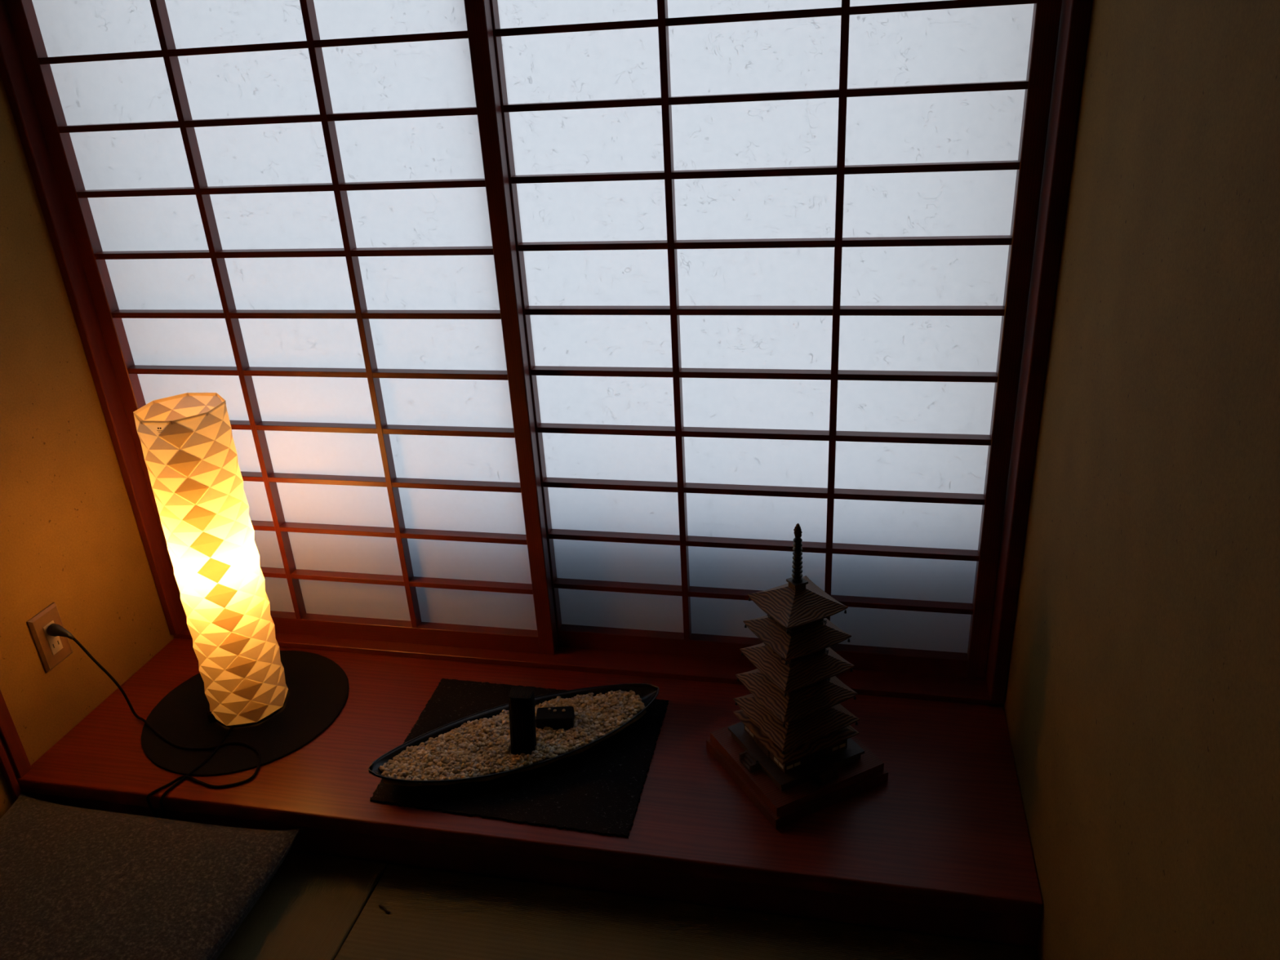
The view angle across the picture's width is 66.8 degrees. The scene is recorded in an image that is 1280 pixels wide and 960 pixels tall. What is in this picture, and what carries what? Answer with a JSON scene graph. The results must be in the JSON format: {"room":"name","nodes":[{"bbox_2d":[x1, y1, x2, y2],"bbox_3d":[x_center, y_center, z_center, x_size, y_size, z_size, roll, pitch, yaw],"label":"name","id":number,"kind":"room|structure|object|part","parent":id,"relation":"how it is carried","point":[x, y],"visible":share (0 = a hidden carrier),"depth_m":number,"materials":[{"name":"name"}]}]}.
{"room":"traditional dwelling","nodes":[
{"label":"traditional dwelling","id":0,"kind":"room"},
{"bbox_2d":[0,73,173,818],"bbox_3d":[-1.522,0.009,0.549,0.100,2.680,3.700,2,25,12],"label":"wall","id":1,"kind":"structure","parent":0,"point":[70,538],"depth_m":1.93,"materials":[{"name":"beige paint"}]},
{"bbox_2d":[0,689,31,802],"bbox_3d":[-1.261,-0.436,1.417,0.012,2.420,0.052,2,25,12],"label":"post","id":2,"kind":"object","parent":1,"relation":"attached to","point":[15,763],"depth_m":1.85,"materials":[{"name":"red wood"}]},
{"bbox_2d":[26,602,72,672],"bbox_3d":[-1.178,0.316,1.942,0.010,0.121,0.072,2,25,12],"label":"wall outlet","id":3,"kind":"object","parent":1,"relation":"attached to","point":[51,650],"visible":0.9,"depth_m":1.93,"materials":[{"name":"beige plastic"}]},
{"bbox_2d":[0,0,187,635],"bbox_3d":[-1.137,-0.487,1.964,0.020,1.824,0.122,2,25,12],"label":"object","id":4,"kind":"structure","parent":1,"relation":"attached to","point":[13,73],"depth_m":1.98,"materials":[{"name":"red wood"}]},
{"bbox_2d":[288,849,1027,946],"bbox_3d":[-0.491,1.216,0.876,2.068,0.105,3.700,2,25,12],"label":"floor","id":5,"kind":"structure","parent":0,"point":[289,850],"depth_m":1.72,"materials":[{"name":"brown wood"}]},
{"bbox_2d":[216,850,386,959],"bbox_3d":[-0.919,0.886,1.462,0.761,0.055,0.875,2,25,12],"label":"mat","id":6,"kind":"object","parent":5,"relation":"on","point":[312,904],"visible":0.2,"depth_m":1.67,"materials":[{"name":"wicker"}]},
{"bbox_2d":[0,794,305,959],"bbox_3d":[-0.958,0.763,1.557,0.604,0.091,0.594,2,25,12],"label":"floor cushion","id":7,"kind":"object","parent":6,"relation":"on","point":[77,883],"visible":1,"depth_m":1.64,"materials":[{"name":"grey fabric"}]},
{"bbox_2d":[17,638,1043,947],"bbox_3d":[-0.243,0.555,1.913,1.868,0.098,0.487,2,25,12],"label":"board","id":8,"kind":"object","parent":5,"relation":"on","point":[943,846],"visible":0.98,"depth_m":1.73,"materials":[{"name":"brown wood"}]},
{"bbox_2d":[141,650,348,776],"bbox_3d":[-0.822,0.477,2.036,0.411,0.004,0.411,2,25,12],"label":"mat","id":9,"kind":"object","parent":8,"relation":"on","point":[317,692],"visible":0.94,"depth_m":1.98,"materials":[{"name":"black fabric"}]},
{"bbox_2d":[46,392,288,818],"bbox_3d":[-0.930,0.254,1.812,0.440,0.738,0.326,-9,25,-13],"label":"table lamp","id":10,"kind":"object","parent":9,"relation":"on","point":[190,455],"visible":0.98,"depth_m":1.83,"materials":[{"name":"paper"}]},
{"bbox_3d":[-0.939,0.478,1.870,0.430,0.284,0.209,2,25,12],"label":"cord","id":11,"kind":"part","parent":10,"relation":"part of","materials":[{"name":"black rubber"}]},
{"bbox_3d":[-0.827,0.166,1.897,0.175,0.660,0.159,2,25,12],"label":"lamp shade","id":12,"kind":"part","parent":10,"relation":"part of","materials":[{"name":"paper"}]},
{"bbox_2d":[369,678,669,837],"bbox_3d":[-0.223,0.517,1.869,0.511,0.005,0.388,2,25,12],"label":"mat","id":13,"kind":"object","parent":8,"relation":"on","point":[597,789],"visible":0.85,"depth_m":1.77,"materials":[{"name":"black fabric"}]},
{"bbox_2d":[368,683,659,782],"bbox_3d":[-0.227,0.492,1.860,0.572,0.049,0.203,-12,26,-18],"label":"dish","id":14,"kind":"object","parent":13,"relation":"on","point":[648,693],"visible":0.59,"depth_m":1.90,"materials":[{"name":"black ceramic"}]},
{"bbox_2d":[378,689,646,786],"bbox_3d":[-0.236,0.490,1.855,0.513,0.024,0.186,-12,26,-18],"label":"pebble bed","id":15,"kind":"object","parent":14,"relation":"in","point":[595,717],"visible":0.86,"depth_m":1.85,"materials":[{"name":"gravel"}]},
{"bbox_2d":[441,770,447,775],"bbox_3d":[-0.357,0.534,1.767,0.010,0.007,0.010,-16,27,-25],"label":"pebble","id":16,"kind":"object","parent":15,"relation":"on","point":[443,773],"visible":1,"depth_m":1.76,"materials":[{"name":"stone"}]},
{"bbox_2d":[452,768,457,773],"bbox_3d":[-0.339,0.533,1.775,0.009,0.007,0.010,-13,26,-21],"label":"pebble","id":17,"kind":"object","parent":15,"relation":"on","point":[454,771],"visible":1,"depth_m":1.77,"materials":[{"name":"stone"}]},
{"bbox_2d":[508,687,536,755],"bbox_3d":[-0.218,0.449,1.801,0.055,0.136,0.035,-1,25,6],"label":"upright block","id":18,"kind":"object","parent":15,"relation":"on","point":[521,700],"visible":1,"depth_m":1.78,"materials":[{"name":"black stone"}]},
{"bbox_2d":[535,706,574,730],"bbox_3d":[-0.165,0.464,1.884,0.072,0.030,0.040,-3,25,1],"label":"block","id":19,"kind":"object","parent":15,"relation":"on","point":[559,719],"visible":0.99,"depth_m":1.87,"materials":[{"name":"black stone"}]},
{"bbox_2d":[706,523,888,829],"bbox_3d":[0.272,0.298,1.688,0.238,0.500,0.238,-14,27,-22],"label":"pagoda","id":20,"kind":"object","parent":8,"relation":"on","point":[794,750],"visible":1,"depth_m":1.68,"materials":[{"name":"red wood"}]},
{"bbox_3d":[0.221,0.475,1.737,0.004,0.025,0.038,-14,27,-22],"label":"door","id":21,"kind":"part","parent":20,"relation":"part of","materials":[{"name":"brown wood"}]},
{"bbox_3d":[0.271,0.292,1.686,0.082,0.010,0.082,-14,27,-22],"label":"railing","id":22,"kind":"part","parent":20,"relation":"part of","materials":[{"name":"brown wood"}]},
{"bbox_3d":[0.268,0.238,1.661,0.075,0.010,0.075,-14,27,-22],"label":"railing","id":23,"kind":"part","parent":20,"relation":"part of","materials":[{"name":"brown wood"}]},
{"bbox_3d":[0.274,0.495,1.694,0.013,0.006,0.002,-14,27,-22],"label":"wall panel","id":24,"kind":"part","parent":20,"relation":"part of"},
{"bbox_3d":[0.274,0.343,1.709,0.088,0.010,0.088,-14,27,-22],"label":"railing","id":25,"kind":"part","parent":20,"relation":"part of","materials":[{"name":"brown wood"}]},
{"bbox_3d":[0.311,0.484,1.707,0.038,0.025,0.004,-14,27,-22],"label":"door","id":26,"kind":"part","parent":20,"relation":"part of","materials":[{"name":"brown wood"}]},
{"bbox_3d":[0.361,0.474,1.730,0.013,0.006,0.002,-14,27,-22],"label":"wall panel","id":27,"kind":"part","parent":20,"relation":"part of","materials":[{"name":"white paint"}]},
{"bbox_2d":[173,626,1004,706],"bbox_3d":[-0.182,0.411,2.169,1.868,0.080,0.112,2,25,12],"label":"window sill","id":28,"kind":"structure","parent":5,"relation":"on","point":[916,686],"depth_m":2.08,"materials":[{"name":"red wood"}]},
{"bbox_2d":[5,0,558,654],"bbox_3d":[-0.680,-0.465,1.861,0.916,1.820,0.029,2,25,12],"label":"screen","id":29,"kind":"object","parent":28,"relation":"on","point":[298,214],"visible":0.8,"depth_m":1.89,"materials":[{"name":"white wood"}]},
{"bbox_3d":[-0.633,0.342,2.230,0.847,0.044,0.028,2,25,12],"label":"rail","id":30,"kind":"part","parent":29,"relation":"part of","materials":[{"name":"red wood"}]},
{"bbox_2d":[489,0,1062,679],"bbox_3d":[0.197,-0.444,1.702,0.936,1.820,0.029,2,25,12],"label":"screen","id":31,"kind":"object","parent":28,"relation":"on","point":[774,258],"visible":0.9,"depth_m":1.75,"materials":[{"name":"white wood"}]},
{"bbox_3d":[0.246,0.362,2.070,0.862,0.044,0.028,2,25,12],"label":"rail","id":32,"kind":"part","parent":31,"relation":"part of","materials":[{"name":"red wood"}]},
{"bbox_2d":[334,863,1038,959],"bbox_3d":[-0.005,0.921,1.265,1.104,0.055,0.875,2,25,12],"label":"mat","id":33,"kind":"object","parent":5,"relation":"on","point":[435,914],"visible":1,"depth_m":1.60,"materials":[{"name":"wicker"}]},
{"bbox_2d":[378,904,391,913],"bbox_3d":[-0.437,0.733,1.660,0.029,0.005,0.005,15,30,35],"label":"straw sliver","id":34,"kind":"object","parent":33,"relation":"on","point":[380,905],"visible":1,"depth_m":1.66,"materials":[{"name":"beige wicker"}]},
{"bbox_2d":[1004,0,1279,959],"bbox_3d":[0.400,0.084,0.135,0.100,2.680,3.700,2,25,12],"label":"wall","id":35,"kind":"structure","parent":0,"point":[1142,703],"depth_m":1.01,"materials":[{"name":"beige paint"}]},
{"bbox_2d":[985,0,1093,702],"bbox_3d":[0.664,-0.417,1.577,0.029,1.824,0.122,2,25,12],"label":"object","id":36,"kind":"structure","parent":35,"relation":"attached to","point":[1075,15],"depth_m":1.60,"materials":[{"name":"red wood"}]}
]}

